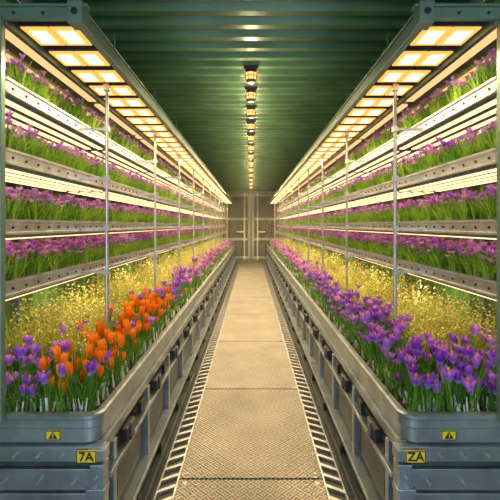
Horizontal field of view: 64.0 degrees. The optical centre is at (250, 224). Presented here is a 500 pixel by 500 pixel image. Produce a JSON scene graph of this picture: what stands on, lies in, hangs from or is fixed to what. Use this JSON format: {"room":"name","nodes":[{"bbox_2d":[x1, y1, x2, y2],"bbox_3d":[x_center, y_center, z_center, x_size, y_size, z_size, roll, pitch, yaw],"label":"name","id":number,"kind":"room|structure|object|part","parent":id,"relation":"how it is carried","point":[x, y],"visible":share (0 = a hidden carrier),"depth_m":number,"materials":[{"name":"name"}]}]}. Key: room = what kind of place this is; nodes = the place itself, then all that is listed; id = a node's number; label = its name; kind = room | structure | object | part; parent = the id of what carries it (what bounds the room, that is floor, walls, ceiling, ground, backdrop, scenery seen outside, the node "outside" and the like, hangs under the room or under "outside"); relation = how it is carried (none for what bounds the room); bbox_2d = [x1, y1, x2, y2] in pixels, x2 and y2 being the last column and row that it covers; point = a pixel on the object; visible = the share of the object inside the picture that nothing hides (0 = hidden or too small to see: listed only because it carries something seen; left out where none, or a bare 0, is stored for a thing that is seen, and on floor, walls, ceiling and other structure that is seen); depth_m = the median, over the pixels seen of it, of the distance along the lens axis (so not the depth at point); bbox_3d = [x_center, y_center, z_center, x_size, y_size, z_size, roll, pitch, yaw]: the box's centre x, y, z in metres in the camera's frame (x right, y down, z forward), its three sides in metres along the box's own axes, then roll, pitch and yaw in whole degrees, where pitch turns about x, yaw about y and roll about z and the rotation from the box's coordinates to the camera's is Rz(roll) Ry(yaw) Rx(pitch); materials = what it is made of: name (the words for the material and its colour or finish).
{"room":"indoor vertical farm","nodes":[
{"label":"indoor vertical farm","id":0,"kind":"room"},
{"bbox_2d":[0,0,214,346],"bbox_3d":[-1.192,0.035,6.400,0.025,2.430,14.200,0,0,0],"label":"wall","id":1,"kind":"structure","parent":0,"point":[9,307],"depth_m":2.55,"materials":[{"name":"green paint"}]},
{"bbox_2d":[6,0,32,2],"bbox_3d":[-1.165,-1.115,6.400,0.080,0.070,14.200,0,0,0],"label":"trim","id":2,"kind":"structure","parent":1,"relation":"attached to","point":[8,1],"depth_m":1.94,"materials":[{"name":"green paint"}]},
{"bbox_2d":[31,0,470,190],"bbox_3d":[0.000,-1.173,6.400,2.410,0.045,14.200,0,0,0],"label":"ceiling","id":3,"kind":"structure","parent":0,"point":[194,54],"depth_m":2.80,"materials":[{"name":"green paint"}]},
{"bbox_2d":[244,65,257,83],"bbox_3d":[0.000,-1.095,2.930,0.104,0.110,0.104,0,0,0],"label":"ceiling lamp","id":4,"kind":"object","parent":3,"relation":"attached to","point":[250,71],"depth_m":2.90,"materials":[{"name":"yellow glass"}]},
{"bbox_2d":[245,87,256,102],"bbox_3d":[0.000,-1.095,3.380,0.104,0.110,0.104,0,0,0],"label":"ceiling lamp","id":5,"kind":"object","parent":3,"relation":"attached to","point":[250,92],"depth_m":3.35,"materials":[{"name":"yellow glass"}]},
{"bbox_2d":[246,105,255,117],"bbox_3d":[0.000,-1.095,3.880,0.104,0.110,0.104,0,0,0],"label":"ceiling lamp","id":6,"kind":"object","parent":3,"relation":"attached to","point":[250,109],"depth_m":3.85,"materials":[{"name":"yellow glass"}]},
{"bbox_2d":[246,120,255,131],"bbox_3d":[0.000,-1.095,4.430,0.104,0.110,0.104,0,0,0],"label":"ceiling lamp","id":7,"kind":"object","parent":3,"relation":"attached to","point":[250,123],"depth_m":4.40,"materials":[{"name":"yellow glass"}]},
{"bbox_2d":[247,133,254,142],"bbox_3d":[0.000,-1.095,5.030,0.104,0.110,0.104,0,0,0],"label":"ceiling lamp","id":8,"kind":"object","parent":3,"relation":"attached to","point":[250,136],"depth_m":4.99,"materials":[{"name":"yellow glass"}]},
{"bbox_2d":[247,143,254,151],"bbox_3d":[0.000,-1.095,5.680,0.104,0.110,0.104,0,0,0],"label":"ceiling lamp","id":9,"kind":"object","parent":3,"relation":"attached to","point":[250,145],"depth_m":5.64,"materials":[{"name":"yellow glass"}]},
{"bbox_2d":[248,152,253,159],"bbox_3d":[0.000,-1.095,6.380,0.104,0.110,0.104,0,0,0],"label":"ceiling lamp","id":10,"kind":"object","parent":3,"relation":"attached to","point":[250,154],"depth_m":6.34,"materials":[{"name":"yellow glass"}]},
{"bbox_2d":[248,160,253,166],"bbox_3d":[0.000,-1.095,7.130,0.104,0.110,0.104,0,0,0],"label":"ceiling lamp","id":11,"kind":"object","parent":3,"relation":"attached to","point":[250,162],"depth_m":7.10,"materials":[{"name":"yellow glass"}]},
{"bbox_2d":[149,262,352,499],"bbox_3d":[0.000,1.288,6.450,2.410,0.083,14.300,0,0,0],"label":"floor","id":12,"kind":"structure","parent":0,"point":[251,440],"depth_m":2.54,"materials":[{"name":"metal"}]},
{"bbox_2d":[0,245,236,499],"bbox_3d":[-0.815,0.879,7.262,0.705,0.742,11.866,0,0,0],"label":"planter","id":13,"kind":"object","parent":12,"relation":"on","point":[116,449],"visible":0.56,"depth_m":1.60,"materials":[{"name":"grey metal"}]},
{"bbox_2d":[5,258,206,411],"bbox_3d":[-0.810,0.539,3.318,0.685,0.275,3.933,0,0,0],"label":"flowers","id":14,"kind":"object","parent":13,"relation":"on","point":[22,354],"visible":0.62,"depth_m":1.51,"materials":[{"name":"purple plant"}]},
{"bbox_2d":[27,283,188,411],"bbox_3d":[-0.680,0.549,2.491,0.458,0.253,2.248,0,0,0],"label":"flowers","id":15,"kind":"object","parent":13,"relation":"on","point":[147,307],"visible":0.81,"depth_m":1.73,"materials":[{"name":"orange plant"}]},
{"bbox_2d":[0,0,233,423],"bbox_3d":[-0.863,-0.235,7.240,0.625,1.830,11.832,0,0,0],"label":"rack","id":16,"kind":"object","parent":13,"relation":"on","point":[63,40],"visible":0.93,"depth_m":1.90,"materials":[{"name":"metal"}]},
{"bbox_2d":[0,49,224,280],"bbox_3d":[-0.951,-0.227,7.228,0.440,0.876,11.904,0,0,0],"label":"plants","id":17,"kind":"object","parent":16,"relation":"in","point":[29,258],"visible":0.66,"depth_m":1.98,"materials":[{"name":"green plant"}]},
{"bbox_3d":[-0.863,-0.912,7.237,0.625,0.475,11.826,0,0,0],"label":"canopy frame","id":18,"kind":"part","parent":16,"relation":"part of","materials":[{"name":"green paint"}]},
{"bbox_2d":[5,21,230,203],"bbox_3d":[-0.841,-0.711,7.250,0.458,0.033,11.700,0,0,0],"label":"lamp","id":19,"kind":"object","parent":16,"relation":"attached to","point":[66,54],"depth_m":1.99,"materials":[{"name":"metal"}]},
{"bbox_2d":[5,236,229,372],"bbox_3d":[-0.850,0.484,7.370,0.642,0.383,11.675,0,0,0],"label":"flowers","id":20,"kind":"object","parent":13,"relation":"on","point":[93,309],"visible":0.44,"depth_m":2.27,"materials":[{"name":"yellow plant"}]},
{"bbox_2d":[159,238,233,295],"bbox_3d":[-0.728,0.537,8.262,0.543,0.278,9.702,0,0,0],"label":"flowers","id":21,"kind":"object","parent":13,"relation":"on","point":[208,262],"visible":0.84,"depth_m":5.74,"materials":[{"name":"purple plant"}]},
{"bbox_2d":[153,263,239,499],"bbox_3d":[-0.398,1.253,6.225,0.091,0.018,13.850,0,0,0],"label":"drain grate","id":22,"kind":"object","parent":12,"relation":"on","point":[169,481],"visible":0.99,"depth_m":2.55,"materials":[{"name":"metal"}]},
{"bbox_2d":[262,263,348,499],"bbox_3d":[0.398,1.253,6.225,0.091,0.018,13.850,0,0,0],"label":"drain grate","id":23,"kind":"object","parent":12,"relation":"on","point":[332,481],"visible":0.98,"depth_m":2.55,"materials":[{"name":"metal"}]},
{"bbox_2d":[265,245,499,499],"bbox_3d":[0.812,0.878,7.267,0.710,0.743,11.856,0,0,0],"label":"planter","id":24,"kind":"object","parent":12,"relation":"on","point":[384,449],"visible":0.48,"depth_m":1.61,"materials":[{"name":"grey metal"}]},
{"bbox_2d":[268,238,353,321],"bbox_3d":[0.721,0.540,7.877,0.557,0.272,10.417,0,0,0],"label":"bed","id":25,"kind":"object","parent":24,"relation":"on","point":[291,259],"visible":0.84,"depth_m":5.25,"materials":[{"name":"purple plant"}]},
{"bbox_2d":[268,0,499,421],"bbox_3d":[0.863,-0.235,7.240,0.625,1.830,11.832,0,0,0],"label":"rack","id":26,"kind":"object","parent":24,"relation":"on","point":[437,38],"visible":0.94,"depth_m":1.94,"materials":[{"name":"metal"}]},
{"bbox_2d":[271,21,496,203],"bbox_3d":[0.841,-0.711,7.250,0.458,0.033,11.700,0,0,0],"label":"lamp","id":27,"kind":"object","parent":26,"relation":"attached to","point":[421,67],"depth_m":1.99,"materials":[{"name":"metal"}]},
{"bbox_3d":[0.863,-0.912,7.237,0.625,0.475,11.826,0,0,0],"label":"canopy frame","id":28,"kind":"part","parent":26,"relation":"part of","materials":[{"name":"green paint"}]},
{"bbox_2d":[277,45,497,280],"bbox_3d":[0.951,-0.227,7.228,0.441,0.876,11.880,0,0,0],"label":"plants","id":29,"kind":"object","parent":26,"relation":"in","point":[468,257],"visible":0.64,"depth_m":1.98,"materials":[{"name":"green plant"}]},
{"bbox_2d":[272,236,496,369],"bbox_3d":[0.862,0.480,7.389,0.618,0.393,11.715,0,0,0],"label":"bed","id":30,"kind":"object","parent":24,"relation":"on","point":[426,318],"visible":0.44,"depth_m":2.32,"materials":[{"name":"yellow plant"}]},
{"bbox_2d":[301,260,496,411],"bbox_3d":[0.815,0.547,3.253,0.713,0.258,3.834,0,0,0],"label":"purple crocuses","id":31,"kind":"object","parent":24,"relation":"on","point":[462,371],"visible":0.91,"depth_m":1.65,"materials":[{"name":"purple plant"}]},
{"bbox_2d":[216,191,285,261],"bbox_3d":[0.000,0.035,13.525,2.410,2.430,0.150,0,0,0],"label":"wall","id":32,"kind":"structure","parent":0,"point":[229,192],"depth_m":13.45,"materials":[{"name":"grey metal"}]},
{"bbox_2d":[220,192,249,260],"bbox_3d":[-0.591,0.050,13.428,1.138,2.280,0.145,0,0,0],"label":"door","id":33,"kind":"structure","parent":32,"relation":"in","point":[238,213],"depth_m":13.46,"materials":[{"name":"grey paint"}]},
{"bbox_2d":[252,192,281,260],"bbox_3d":[0.591,0.050,13.428,1.138,2.280,0.145,0,0,0],"label":"door","id":34,"kind":"structure","parent":32,"relation":"in","point":[263,213],"depth_m":13.46,"materials":[{"name":"grey paint"}]},
{"bbox_2d":[287,0,499,338],"bbox_3d":[1.192,0.035,6.400,0.025,2.430,14.200,0,0,0],"label":"wall","id":35,"kind":"structure","parent":0,"point":[424,282],"depth_m":2.55,"materials":[{"name":"green paint"}]},
{"bbox_2d":[469,0,495,2],"bbox_3d":[1.165,-1.115,6.400,0.080,0.070,14.200,0,0,0],"label":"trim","id":36,"kind":"structure","parent":35,"relation":"attached to","point":[471,1],"depth_m":1.94,"materials":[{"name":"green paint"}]}
]}

